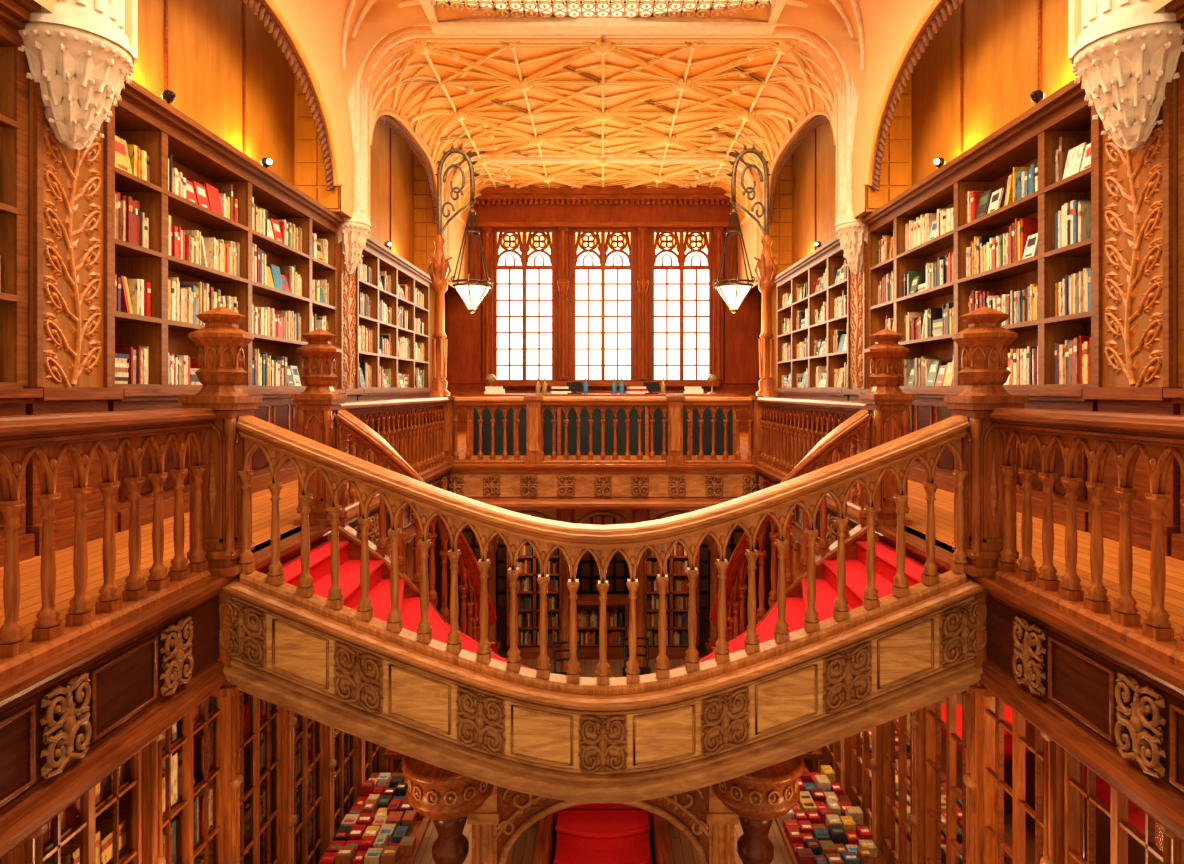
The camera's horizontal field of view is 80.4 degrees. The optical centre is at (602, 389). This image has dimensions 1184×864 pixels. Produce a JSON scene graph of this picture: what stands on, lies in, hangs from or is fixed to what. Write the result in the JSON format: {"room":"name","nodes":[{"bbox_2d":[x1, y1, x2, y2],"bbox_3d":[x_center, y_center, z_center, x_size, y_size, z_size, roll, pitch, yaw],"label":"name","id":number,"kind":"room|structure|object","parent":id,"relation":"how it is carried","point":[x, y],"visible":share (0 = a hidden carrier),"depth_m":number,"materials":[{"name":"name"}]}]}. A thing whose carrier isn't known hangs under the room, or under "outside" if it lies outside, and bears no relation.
{"room":"bookshop","nodes":[
{"label":"bookshop","id":0,"kind":"room"},
{"bbox_2d":[12,0,436,389],"bbox_3d":[-3.975,-2.430,9.350,0.950,7.300,19.700,0,0,0],"label":"wall","id":1,"kind":"structure","parent":0,"point":[225,71],"depth_m":8.78,"materials":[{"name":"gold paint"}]},
{"bbox_2d":[18,0,134,150],"bbox_3d":[-3.740,-3.790,4.950,0.714,4.180,0.714,0,0,0],"label":"column","id":2,"kind":"structure","parent":1,"relation":"attached to","point":[80,55],"depth_m":4.80,"materials":[{"name":"white stone"}]},
{"bbox_2d":[337,78,370,273],"bbox_3d":[-3.780,-3.805,10.450,0.597,4.150,0.598,0,0,0],"label":"column","id":3,"kind":"structure","parent":1,"relation":"attached to","point":[353,233],"depth_m":10.35,"materials":[{"name":"white stone"}]},
{"bbox_2d":[0,432,1183,638],"bbox_3d":[0.000,1.180,9.250,8.800,0.120,19.500,0,0,0],"label":"floor","id":4,"kind":"structure","parent":0,"point":[30,604],"depth_m":4.82,"materials":[{"name":"brown wood"}]},
{"bbox_2d":[0,0,42,567],"bbox_3d":[-4.025,-0.680,3.540,0.530,3.600,2.370,0,0,0],"label":"bookcase","id":5,"kind":"object","parent":4,"relation":"on","point":[14,398],"visible":0.73,"depth_m":4.65,"materials":[{"name":"brown wood"}]},
{"bbox_2d":[23,65,123,555],"bbox_3d":[-4.040,-0.690,5.100,0.560,3.620,0.780,0,0,0],"label":"carved pilaster","id":6,"kind":"object","parent":4,"relation":"on","point":[70,191],"visible":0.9,"depth_m":5.03,"materials":[{"name":"brown wood"}]},
{"bbox_2d":[0,408,215,679],"bbox_3d":[-2.400,0.612,2.748,0.216,1.016,2.897,0,0,0],"label":"gallery balustrade","id":7,"kind":"object","parent":4,"relation":"on","point":[45,438],"depth_m":3.23,"materials":[{"name":"wood"}]},
{"bbox_2d":[178,306,261,696],"bbox_3d":[-2.370,0.660,4.350,0.340,2.360,0.340,0,0,0],"label":"newel post","id":8,"kind":"object","parent":4,"relation":"on","point":[221,358],"visible":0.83,"depth_m":4.24,"materials":[{"name":"brown wood"}]},
{"bbox_2d":[108,76,344,531],"bbox_3d":[-4.025,-0.680,7.860,0.530,3.600,4.770,0,0,0],"label":"bookcase","id":9,"kind":"object","parent":4,"relation":"on","point":[143,119],"visible":0.36,"depth_m":6.88,"materials":[{"name":"brown wood"}]},
{"bbox_2d":[161,90,175,103],"bbox_3d":[-3.836,-2.567,6.198,0.132,0.175,0.115,0,0,0],"label":"spotlight","id":10,"kind":"object","parent":9,"relation":"on","point":[169,96],"visible":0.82,"depth_m":6.16,"materials":[{"name":"black metal"}]},
{"bbox_2d":[115,135,328,385],"bbox_3d":[-4.049,-1.136,7.854,0.202,2.173,4.578,0,0,0],"label":"books","id":11,"kind":"object","parent":9,"relation":"in","point":[186,300],"visible":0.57,"depth_m":6.93,"materials":[{"name":"paper"}]},
{"bbox_2d":[261,158,271,167],"bbox_3d":[-3.836,-2.567,7.998,0.132,0.175,0.115,0,0,0],"label":"spotlight","id":12,"kind":"object","parent":9,"relation":"on","point":[266,162],"visible":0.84,"depth_m":7.96,"materials":[{"name":"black metal"}]},
{"bbox_2d":[0,464,453,858],"bbox_3d":[-2.375,1.460,5.700,0.250,0.680,10.200,0,0,0],"label":"gallery fascia","id":13,"kind":"object","parent":4,"relation":"on","point":[72,717],"visible":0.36,"depth_m":3.26,"materials":[{"name":"wood"}]},
{"bbox_2d":[291,329,346,541],"bbox_3d":[-2.400,0.660,5.930,0.340,2.360,0.340,0,0,0],"label":"newel post","id":14,"kind":"object","parent":4,"relation":"on","point":[318,406],"visible":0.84,"depth_m":5.82,"materials":[{"name":"brown wood"}]},
{"bbox_2d":[338,241,363,456],"bbox_3d":[-4.040,-0.690,10.620,0.560,3.620,0.780,0,0,0],"label":"carved pilaster","id":15,"kind":"object","parent":4,"relation":"on","point":[348,284],"visible":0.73,"depth_m":10.58,"materials":[{"name":"brown wood"}]},
{"bbox_2d":[357,237,431,458],"bbox_3d":[-4.025,-0.680,13.325,0.530,3.600,4.640,0,0,0],"label":"bookcase","id":16,"kind":"object","parent":4,"relation":"on","point":[376,255],"visible":0.25,"depth_m":13.17,"materials":[{"name":"brown wood"}]},
{"bbox_2d":[359,258,423,387],"bbox_3d":[-4.049,-1.125,13.311,0.202,2.149,4.431,0,0,0],"label":"books","id":17,"kind":"object","parent":16,"relation":"in","point":[365,272],"visible":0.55,"depth_m":12.86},
{"bbox_2d":[340,397,449,512],"bbox_3d":[-2.400,0.612,8.315,0.216,1.016,4.462,0,0,0],"label":"gallery balustrade","id":18,"kind":"object","parent":4,"relation":"on","point":[392,418],"depth_m":8.49,"materials":[{"name":"wood"}]},
{"bbox_2d":[467,394,738,454],"bbox_3d":[0.000,0.595,12.350,4.640,1.050,0.840,0,0,0],"label":"balustrade","id":19,"kind":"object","parent":4,"relation":"on","point":[486,415],"depth_m":12.00,"materials":[{"name":"brown wood"}]},
{"bbox_2d":[485,374,496,386],"bbox_3d":[-2.000,-0.105,12.500,0.212,0.350,0.212,0,0,0],"label":"desk lamp","id":20,"kind":"object","parent":19,"relation":"on","point":[490,377],"visible":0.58,"depth_m":12.44,"materials":[{"name":"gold metal"}]},
{"bbox_2d":[484,387,504,393],"bbox_3d":[-1.900,0.005,12.300,0.340,0.130,0.240,0,0,-3],"label":"book stack","id":21,"kind":"object","parent":19,"relation":"on","point":[489,390],"visible":0.95,"depth_m":12.19,"materials":[{"name":"paper"}]},
{"bbox_2d":[542,378,546,393],"bbox_3d":[-1.020,-0.070,12.232,0.081,0.280,0.081,0,0,0],"label":"glass bottle","id":22,"kind":"object","parent":19,"relation":"on","point":[544,385],"visible":0.93,"depth_m":12.20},
{"bbox_2d":[550,387,570,393],"bbox_3d":[-0.750,0.005,12.300,0.340,0.130,0.240,0,0,-11],"label":"book stack","id":23,"kind":"object","parent":19,"relation":"on","point":[554,390],"visible":0.93,"depth_m":12.18,"materials":[{"name":"paper"}]},
{"bbox_2d":[567,382,582,393],"bbox_3d":[-0.500,-0.035,12.310,0.280,0.210,0.220,0,0,0],"label":"computer monitor","id":24,"kind":"object","parent":19,"relation":"on","point":[574,387],"visible":0.88,"depth_m":12.33,"materials":[{"name":"black plastic"}]},
{"bbox_2d":[583,378,587,393],"bbox_3d":[-0.300,-0.070,12.218,0.081,0.280,0.081,0,0,0],"label":"glass bottle","id":25,"kind":"object","parent":19,"relation":"on","point":[585,386],"visible":0.92,"depth_m":12.19,"materials":[{"name":"blue glass"}]},
{"bbox_2d":[612,378,616,393],"bbox_3d":[0.200,-0.070,12.321,0.081,0.280,0.081,0,0,0],"label":"glass bottle","id":26,"kind":"object","parent":19,"relation":"on","point":[614,386],"visible":1,"depth_m":12.29,"materials":[{"name":"blue glass"}]},
{"bbox_2d":[626,387,647,393],"bbox_3d":[0.600,0.005,12.300,0.340,0.130,0.240,0,0,-13],"label":"book stack","id":27,"kind":"object","parent":19,"relation":"on","point":[630,390],"visible":0.95,"depth_m":12.19,"materials":[{"name":"paper"}]},
{"bbox_2d":[643,382,658,393],"bbox_3d":[0.850,-0.035,12.310,0.280,0.210,0.220,0,0,0],"label":"computer monitor","id":28,"kind":"object","parent":19,"relation":"on","point":[651,386],"visible":0.86,"depth_m":12.33,"materials":[{"name":"black plastic"}]},
{"bbox_2d":[684,387,703,393],"bbox_3d":[1.600,0.005,12.300,0.340,0.130,0.240,0,0,11],"label":"book stack","id":29,"kind":"object","parent":19,"relation":"on","point":[688,390],"visible":0.95,"depth_m":12.19,"materials":[{"name":"paper"}]},
{"bbox_2d":[706,374,717,393],"bbox_3d":[1.950,-0.105,12.500,0.212,0.350,0.212,0,0,0],"label":"desk lamp","id":30,"kind":"object","parent":19,"relation":"on","point":[711,377],"visible":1,"depth_m":12.44,"materials":[{"name":"gold metal"}]},
{"bbox_2d":[453,397,752,463],"bbox_3d":[0.000,0.612,10.700,4.592,1.016,0.216,0,0,0],"label":"balustrade","id":31,"kind":"object","parent":4,"relation":"attached to","point":[468,403],"visible":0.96,"depth_m":10.68,"materials":[{"name":"wood"}]},
{"bbox_2d":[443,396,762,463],"bbox_3d":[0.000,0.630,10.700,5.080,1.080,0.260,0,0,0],"label":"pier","id":32,"kind":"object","parent":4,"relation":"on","point":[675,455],"visible":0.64,"depth_m":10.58,"materials":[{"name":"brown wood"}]},
{"bbox_2d":[426,144,492,397],"bbox_3d":[-2.200,-1.824,10.700,0.999,3.888,0.686,0,0,0],"label":"lamp standard","id":33,"kind":"object","parent":32,"relation":"on","point":[472,295],"visible":1,"depth_m":10.65,"materials":[{"name":"brown wood"}]},
{"bbox_2d":[713,144,779,397],"bbox_3d":[2.200,-1.824,10.700,0.999,3.888,0.686,0,0,0],"label":"lamp standard","id":34,"kind":"object","parent":32,"relation":"on","point":[733,295],"visible":1,"depth_m":10.65,"materials":[{"name":"brown wood"}]},
{"bbox_2d":[449,464,756,508],"bbox_3d":[0.000,1.460,10.675,4.800,0.680,0.250,0,0,0],"label":"fascia","id":35,"kind":"object","parent":4,"relation":"attached to","point":[505,486],"depth_m":10.60,"materials":[{"name":"wood"}]},
{"bbox_2d":[756,397,865,512],"bbox_3d":[2.400,0.612,8.315,0.216,1.016,4.462,0,0,0],"label":"gallery balustrade","id":36,"kind":"object","parent":4,"relation":"on","point":[813,418],"depth_m":8.50,"materials":[{"name":"wood"}]},
{"bbox_2d":[774,237,848,458],"bbox_3d":[4.025,-0.680,13.325,0.530,3.600,4.640,0,0,0],"label":"bookcase","id":37,"kind":"object","parent":4,"relation":"on","point":[829,255],"visible":0.2,"depth_m":13.17,"materials":[{"name":"brown wood"}]},
{"bbox_2d":[782,259,846,387],"bbox_3d":[4.049,-1.134,13.313,0.202,2.169,4.437,0,0,0],"label":"books","id":38,"kind":"object","parent":37,"relation":"in","point":[840,303],"visible":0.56,"depth_m":12.88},
{"bbox_2d":[842,241,867,456],"bbox_3d":[4.040,-0.690,10.620,0.560,3.620,0.780,0,0,0],"label":"carved pilaster","id":39,"kind":"object","parent":4,"relation":"on","point":[857,284],"visible":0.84,"depth_m":10.58,"materials":[{"name":"brown wood"}]},
{"bbox_2d":[859,329,914,541],"bbox_3d":[2.400,0.660,5.930,0.340,2.360,0.340,0,0,0],"label":"newel post","id":40,"kind":"object","parent":4,"relation":"on","point":[887,406],"visible":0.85,"depth_m":5.82,"materials":[{"name":"brown wood"}]},
{"bbox_2d":[752,464,1183,841],"bbox_3d":[2.375,1.460,5.700,0.250,0.680,10.200,0,0,0],"label":"gallery fascia","id":41,"kind":"object","parent":4,"relation":"on","point":[1115,706],"visible":0.45,"depth_m":3.36,"materials":[{"name":"wood"}]},
{"bbox_2d":[861,76,1097,531],"bbox_3d":[4.025,-0.680,7.860,0.530,3.600,4.770,0,0,0],"label":"bookcase","id":42,"kind":"object","parent":4,"relation":"on","point":[1033,136],"visible":0.34,"depth_m":6.93,"materials":[{"name":"brown wood"}]},
{"bbox_2d":[934,158,944,167],"bbox_3d":[3.836,-2.567,7.998,0.132,0.175,0.115,0,0,0],"label":"spotlight","id":43,"kind":"object","parent":42,"relation":"on","point":[939,162],"visible":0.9,"depth_m":7.96,"materials":[{"name":"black metal"}]},
{"bbox_2d":[877,136,1090,385],"bbox_3d":[4.049,-1.132,7.848,0.202,2.164,4.566,0,0,0],"label":"books","id":44,"kind":"object","parent":42,"relation":"in","point":[1073,222],"visible":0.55,"depth_m":6.82,"materials":[{"name":"paper"}]},
{"bbox_2d":[1030,90,1044,103],"bbox_3d":[3.836,-2.567,6.198,0.132,0.175,0.115,0,0,0],"label":"spotlight","id":45,"kind":"object","parent":42,"relation":"on","point":[1036,96],"visible":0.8,"depth_m":6.16,"materials":[{"name":"black metal"}]},
{"bbox_2d":[944,306,1027,696],"bbox_3d":[2.370,0.660,4.350,0.340,2.360,0.340,0,0,0],"label":"newel post","id":46,"kind":"object","parent":4,"relation":"on","point":[984,358],"visible":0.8,"depth_m":4.24,"materials":[{"name":"brown wood"}]},
{"bbox_2d":[990,408,1183,669],"bbox_3d":[2.400,0.612,2.748,0.216,1.016,2.897,0,0,0],"label":"gallery balustrade","id":47,"kind":"object","parent":4,"relation":"on","point":[1159,438],"depth_m":3.38,"materials":[{"name":"wood"}]},
{"bbox_2d":[1082,65,1182,555],"bbox_3d":[4.040,-0.690,5.100,0.560,3.620,0.780,0,0,0],"label":"carved pilaster","id":48,"kind":"object","parent":4,"relation":"on","point":[1136,191],"visible":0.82,"depth_m":5.04,"materials":[{"name":"brown wood"}]},
{"bbox_2d":[1163,7,1183,560],"bbox_3d":[4.025,-0.680,3.540,0.530,3.600,2.370,0,0,0],"label":"bookcase","id":49,"kind":"object","parent":4,"relation":"on","point":[1176,395],"visible":0.8,"depth_m":4.69,"materials":[{"name":"brown wood"}]},
{"bbox_2d":[413,522,777,620],"bbox_3d":[0.000,3.450,15.575,8.600,3.340,0.150,0,0,0],"label":"wall","id":50,"kind":"structure","parent":0,"point":[438,566],"depth_m":15.50,"materials":[{"name":"brown wood"}]},
{"bbox_2d":[460,525,506,622],"bbox_3d":[-2.600,3.580,15.445,1.100,3.080,0.090,0,0,0],"label":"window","id":51,"kind":"structure","parent":50,"relation":"in","point":[501,552],"depth_m":15.47,"materials":[{"name":"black glass"}]},
{"bbox_2d":[579,515,626,593],"bbox_3d":[0.000,3.580,15.445,1.100,3.080,0.090,0,0,0],"label":"window","id":52,"kind":"structure","parent":50,"relation":"in","point":[589,576],"depth_m":15.47,"materials":[{"name":"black glass"}]},
{"bbox_2d":[699,525,745,622],"bbox_3d":[2.600,3.580,15.445,1.100,3.080,0.090,0,0,0],"label":"window","id":53,"kind":"structure","parent":50,"relation":"in","point":[704,552],"depth_m":15.47,"materials":[{"name":"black glass"}]},
{"bbox_2d":[395,621,809,863],"bbox_3d":[0.000,5.170,9.250,8.800,0.100,19.500,0,0,0],"label":"ground","id":54,"kind":"structure","parent":0,"point":[522,850],"depth_m":8.04,"materials":[{"name":"brown wood"}]},
{"bbox_2d":[0,537,414,863],"bbox_3d":[-2.927,3.450,6.025,0.546,3.340,9.150,0,0,0],"label":"bookcase","id":55,"kind":"object","parent":54,"relation":"on","point":[137,800],"visible":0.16,"depth_m":5.10,"materials":[{"name":"brown wood"}]},
{"bbox_2d":[43,538,413,863],"bbox_3d":[-2.929,3.398,6.049,0.202,2.884,8.878,0,0,0],"label":"books","id":56,"kind":"object","parent":55,"relation":"in","point":[70,851],"visible":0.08,"depth_m":4.94,"materials":[{"name":"paper"}]},
{"bbox_2d":[318,773,438,863],"bbox_3d":[-2.175,4.720,7.100,0.850,0.800,1.600,0,0,0],"label":"display table","id":57,"kind":"object","parent":54,"relation":"on","point":[420,828],"visible":0.02,"depth_m":6.83,"materials":[{"name":"brown wood"}]},
{"bbox_2d":[319,773,423,863],"bbox_3d":[-2.170,4.262,7.014,0.800,0.116,1.376,0,0,0],"label":"books","id":58,"kind":"object","parent":57,"relation":"on","point":[363,836],"visible":0.82,"depth_m":6.78,"materials":[{"name":"paper"}]},
{"bbox_2d":[384,749,403,772],"bbox_3d":[-2.175,4.720,9.100,0.850,0.800,1.600,0,0,0],"label":"display table","id":59,"kind":"object","parent":54,"relation":"on","point":[390,756],"visible":0.11,"depth_m":8.32,"materials":[{"name":"brown wood"}]},
{"bbox_2d":[402,755,493,863],"bbox_3d":[-1.100,3.570,5.050,0.674,3.100,0.674,0,0,0],"label":"carved column","id":60,"kind":"structure","parent":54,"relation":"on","point":[446,797],"depth_m":4.83,"materials":[{"name":"brown wood"}]},
{"bbox_2d":[487,537,498,641],"bbox_3d":[-1.950,3.450,12.200,0.367,3.340,0.367,0,0,0],"label":"carved column","id":61,"kind":"structure","parent":54,"relation":"on","point":[491,580],"depth_m":12.13,"materials":[{"name":"brown wood"}]},
{"bbox_2d":[491,642,500,654],"bbox_3d":[-2.175,4.720,11.200,0.850,0.800,1.600,0,0,0],"label":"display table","id":62,"kind":"object","parent":54,"relation":"on","point":[496,650],"visible":0.05,"depth_m":11.72,"materials":[{"name":"brown wood"}]},
{"bbox_2d":[490,640,496,648],"bbox_3d":[-2.171,4.259,11.123,0.798,0.122,1.405,0,0,0],"label":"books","id":63,"kind":"object","parent":62,"relation":"on","point":[493,645],"visible":0.02,"depth_m":11.66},
{"bbox_2d":[507,542,560,658],"bbox_3d":[-1.300,3.955,13.475,1.100,2.330,0.450,0,0,0],"label":"bookcase","id":64,"kind":"object","parent":54,"relation":"on","point":[532,651],"visible":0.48,"depth_m":13.30,"materials":[{"name":"brown wood"}]},
{"bbox_2d":[517,543,558,644],"bbox_3d":[-1.299,3.875,13.480,0.922,1.969,0.240,0,0,0],"label":"books","id":65,"kind":"object","parent":64,"relation":"in","point":[524,601],"visible":0.48,"depth_m":13.36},
{"bbox_2d":[556,509,573,671],"bbox_3d":[-0.650,3.450,12.200,0.367,3.340,0.367,0,0,0],"label":"carved column","id":66,"kind":"structure","parent":54,"relation":"on","point":[564,515],"depth_m":12.12,"materials":[{"name":"brown wood"}]},
{"bbox_2d":[552,641,579,674],"bbox_3d":[-0.600,4.618,11.233,0.478,1.000,0.550,0,0,0],"label":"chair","id":67,"kind":"object","parent":54,"relation":"on","point":[554,642],"visible":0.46,"depth_m":11.43,"materials":[{"name":"black wood"}]},
{"bbox_2d":[576,594,628,658],"bbox_3d":[-0.050,4.555,13.475,1.100,1.130,0.450,0,0,0],"label":"bookcase","id":68,"kind":"object","parent":54,"relation":"on","point":[585,602],"visible":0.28,"depth_m":13.30,"materials":[{"name":"brown wood"}]},
{"bbox_2d":[577,609,622,644],"bbox_3d":[-0.062,4.557,13.480,0.895,0.605,0.240,0,0,0],"label":"books","id":69,"kind":"object","parent":68,"relation":"in","point":[615,636],"visible":0.91,"depth_m":13.36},
{"bbox_2d":[533,803,672,863],"bbox_3d":[0.000,4.090,7.676,2.300,2.060,3.848,0,0,0],"label":"carpet","id":70,"kind":"object","parent":54,"relation":"on","point":[595,833],"visible":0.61,"depth_m":6.84,"materials":[{"name":"red carpet"}]},
{"bbox_2d":[265,540,531,668],"bbox_3d":[-1.200,2.243,5.531,2.400,1.974,2.182,0,0,0],"label":"flight","id":71,"kind":"object","parent":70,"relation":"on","point":[319,568],"visible":0.2,"depth_m":5.31,"materials":[{"name":"red carpet"}]},
{"bbox_2d":[337,409,496,641],"bbox_3d":[-1.492,1.742,6.381,0.688,3.156,1.791,0,0,37],"label":"stair railing","id":72,"kind":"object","parent":71,"relation":"on","point":[366,439],"depth_m":5.95,"materials":[{"name":"wood"}]},
{"bbox_2d":[340,533,419,597],"bbox_3d":[-1.675,2.450,6.525,1.050,2.540,1.350,0,0,0],"label":"stringer","id":73,"kind":"object","parent":72,"relation":"attached to","point":[354,550],"depth_m":5.85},
{"bbox_2d":[674,540,940,668],"bbox_3d":[1.200,2.243,5.531,2.400,1.974,2.182,0,0,0],"label":"flight","id":74,"kind":"object","parent":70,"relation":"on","point":[886,568],"visible":0.16,"depth_m":5.31,"materials":[{"name":"red carpet"}]},
{"bbox_2d":[219,578,986,802],"bbox_3d":[0.000,1.813,4.327,4.729,1.394,0.285,0,0,0],"label":"stair stringer","id":75,"kind":"object","parent":74,"relation":"attached to","point":[583,748],"visible":0.98,"depth_m":4.25,"materials":[{"name":"brown wood"}]},
{"bbox_2d":[236,415,969,694],"bbox_3d":[0.000,1.011,4.350,4.532,1.708,0.216,0,0,0],"label":"balustrade","id":76,"kind":"object","parent":75,"relation":"on","point":[278,444],"visible":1,"depth_m":4.33,"materials":[{"name":"brown wood"}]},
{"bbox_2d":[709,409,868,641],"bbox_3d":[1.492,1.742,6.381,0.688,3.156,1.791,0,0,-37],"label":"stair railing","id":77,"kind":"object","parent":74,"relation":"on","point":[839,439],"depth_m":5.95,"materials":[{"name":"wood"}]},
{"bbox_2d":[786,533,865,597],"bbox_3d":[1.675,2.450,6.525,1.050,2.540,1.350,0,0,0],"label":"stringer","id":78,"kind":"object","parent":77,"relation":"attached to","point":[850,550],"depth_m":5.85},
{"bbox_2d":[467,785,738,863],"bbox_3d":[0.000,3.950,5.614,2.200,2.340,0.212,0,0,0],"label":"arch","id":79,"kind":"object","parent":54,"relation":"on","point":[506,814],"visible":0.39,"depth_m":5.54,"materials":[{"name":"brown wood"}]},
{"bbox_2d":[622,637,650,676],"bbox_3d":[0.550,4.618,11.433,0.478,1.000,0.550,0,0,0],"label":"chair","id":80,"kind":"object","parent":54,"relation":"on","point":[643,670],"visible":0.53,"depth_m":11.61,"materials":[{"name":"black wood"}]},
{"bbox_2d":[632,509,649,666],"bbox_3d":[0.650,3.450,12.200,0.367,3.340,0.367,0,0,0],"label":"carved column","id":81,"kind":"structure","parent":54,"relation":"on","point":[638,515],"depth_m":12.12,"materials":[{"name":"brown wood"}]},
{"bbox_2d":[645,549,698,658],"bbox_3d":[1.300,3.955,13.475,1.100,2.330,0.450,0,0,0],"label":"bookcase","id":82,"kind":"object","parent":54,"relation":"on","point":[673,651],"visible":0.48,"depth_m":13.30,"materials":[{"name":"brown wood"}]},
{"bbox_2d":[647,542,688,644],"bbox_3d":[1.296,3.885,13.480,0.913,1.951,0.240,0,0,0],"label":"books","id":83,"kind":"object","parent":82,"relation":"in","point":[680,636],"visible":0.56,"depth_m":13.36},
{"bbox_2d":[705,642,710,654],"bbox_3d":[2.175,4.720,11.200,0.850,0.800,1.600,0,0,0],"label":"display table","id":84,"kind":"object","parent":54,"relation":"on","point":[706,643],"visible":0.04,"depth_m":11.79,"materials":[{"name":"brown wood"}]},
{"bbox_2d":[708,638,716,652],"bbox_3d":[2.176,4.259,11.138,0.793,0.121,1.439,0,0,0],"label":"books","id":85,"kind":"object","parent":84,"relation":"on","point":[711,641],"visible":0.04,"depth_m":11.70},
{"bbox_2d":[707,537,718,639],"bbox_3d":[1.950,3.450,12.200,0.367,3.340,0.367,0,0,0],"label":"carved column","id":86,"kind":"structure","parent":54,"relation":"on","point":[714,580],"depth_m":12.13,"materials":[{"name":"brown wood"}]},
{"bbox_2d":[712,755,803,863],"bbox_3d":[1.100,3.570,5.050,0.674,3.100,0.674,0,0,0],"label":"carved column","id":87,"kind":"structure","parent":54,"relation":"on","point":[759,797],"depth_m":4.83,"materials":[{"name":"brown wood"}]},
{"bbox_2d":[802,749,821,771],"bbox_3d":[2.175,4.720,9.100,0.850,0.800,1.600,0,0,0],"label":"display table","id":88,"kind":"object","parent":54,"relation":"on","point":[816,754],"visible":0.09,"depth_m":8.32,"materials":[{"name":"brown wood"}]},
{"bbox_2d":[767,776,887,863],"bbox_3d":[2.175,4.720,7.100,0.850,0.800,1.600,0,0,0],"label":"display table","id":89,"kind":"object","parent":54,"relation":"on","point":[879,859],"visible":0.02,"depth_m":6.71,"materials":[{"name":"brown wood"}]},
{"bbox_2d":[779,765,876,863],"bbox_3d":[2.182,4.259,7.078,0.804,0.123,1.518,0,0,0],"label":"books","id":90,"kind":"object","parent":89,"relation":"on","point":[814,844],"visible":0.79,"depth_m":6.79,"materials":[{"name":"paper"}]},
{"bbox_2d":[791,537,1183,863],"bbox_3d":[2.927,3.450,6.025,0.546,3.340,9.150,0,0,0],"label":"bookcase","id":91,"kind":"object","parent":54,"relation":"on","point":[961,778],"visible":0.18,"depth_m":5.10,"materials":[{"name":"brown wood"}]},
{"bbox_2d":[34,0,1171,287],"bbox_3d":[0.000,-3.965,11.000,7.620,2.930,16.000,0,0,0],"label":"arched wall","id":92,"kind":"structure","parent":0,"point":[318,24],"depth_m":9.80,"materials":[{"name":"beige paint"}]},
{"bbox_2d":[125,0,1080,282],"bbox_3d":[0.000,-4.025,10.700,7.436,2.950,15.566,0,0,0],"label":"arch","id":93,"kind":"object","parent":92,"relation":"attached to","point":[423,31],"visible":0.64,"depth_m":10.64,"materials":[{"name":"paint"}]},
{"bbox_2d":[419,0,786,34],"bbox_3d":[0.000,-5.570,6.680,5.000,0.620,7.360,0,0,0],"label":"skylight","id":94,"kind":"object","parent":92,"relation":"attached to","point":[586,17],"visible":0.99,"depth_m":10.12,"materials":[{"name":"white glass"}]},
{"bbox_2d":[243,0,962,223],"bbox_3d":[0.000,-3.792,10.600,7.680,2.166,10.680,0,0,0],"label":"trim","id":95,"kind":"structure","parent":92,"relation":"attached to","point":[383,118],"depth_m":9.25,"materials":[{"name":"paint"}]},
{"bbox_2d":[372,48,833,222],"bbox_3d":[0.000,-4.904,14.991,7.278,1.028,8.018,0,0,0],"label":"panel field","id":96,"kind":"object","parent":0,"point":[523,54],"visible":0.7,"depth_m":12.87,"materials":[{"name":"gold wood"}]},
{"bbox_2d":[370,40,835,227],"bbox_3d":[0.000,-4.880,14.824,7.390,1.115,8.219,0,0,0],"label":"ribs","id":97,"kind":"object","parent":96,"relation":"attached to","point":[532,82],"visible":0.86,"depth_m":13.28,"materials":[{"name":"wood"}]},
{"bbox_2d":[444,229,761,390],"bbox_3d":[0.000,-2.430,19.125,8.800,7.100,0.250,0,0,0],"label":"wall","id":98,"kind":"structure","parent":0,"point":[481,386],"depth_m":19.00,"materials":[{"name":"wood"}]},
{"bbox_2d":[495,229,553,380],"bbox_3d":[-2.140,-2.275,19.080,1.700,4.190,0.200,0,0,0],"label":"window","id":99,"kind":"structure","parent":98,"relation":"in","point":[524,258],"depth_m":19.16,"materials":[{"name":"beige"}]},
{"bbox_2d":[448,186,757,431],"bbox_3d":[0.000,-2.130,18.750,8.600,6.500,0.500,0,0,0],"label":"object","id":100,"kind":"structure","parent":98,"relation":"attached to","point":[563,208],"depth_m":18.85,"materials":[{"name":"brown wood"}]},
{"bbox_2d":[573,229,632,380],"bbox_3d":[0.000,-2.275,19.080,1.700,4.190,0.200,0,0,0],"label":"window","id":101,"kind":"structure","parent":98,"relation":"in","point":[602,266],"depth_m":19.16,"materials":[{"name":"beige"}]},
{"bbox_2d":[652,229,710,380],"bbox_3d":[2.140,-2.275,19.080,1.700,4.190,0.200,0,0,0],"label":"window","id":102,"kind":"structure","parent":98,"relation":"in","point":[681,258],"depth_m":19.16,"materials":[{"name":"beige"}]},
{"bbox_2d":[769,0,1183,389],"bbox_3d":[3.975,-2.430,9.350,0.950,7.300,19.700,0,0,0],"label":"wall","id":103,"kind":"structure","parent":0,"point":[980,71],"depth_m":8.80,"materials":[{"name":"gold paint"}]},
{"bbox_2d":[835,78,868,273],"bbox_3d":[3.780,-3.805,10.450,0.597,4.150,0.598,0,0,0],"label":"column","id":104,"kind":"structure","parent":103,"relation":"attached to","point":[852,233],"depth_m":10.35,"materials":[{"name":"white stone"}]},
{"bbox_2d":[1071,0,1183,150],"bbox_3d":[3.740,-3.790,4.950,0.714,4.180,0.714,0,0,0],"label":"column","id":105,"kind":"structure","parent":103,"relation":"attached to","point":[1125,55],"depth_m":4.80,"materials":[{"name":"white stone"}]},
{"bbox_3d":[0.000,1.510,9.250,8.800,0.540,19.500,0,0,0],"label":"ground","id":106,"kind":"structure","parent":0,"visible":0},
{"bbox_2d":[494,509,711,541],"bbox_3d":[0.000,2.204,12.172,3.758,0.848,0.255,0,0,0],"label":"arches","id":107,"kind":"object","parent":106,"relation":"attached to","point":[580,515],"visible":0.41,"depth_m":12.10,"materials":[{"name":"brown wood"}]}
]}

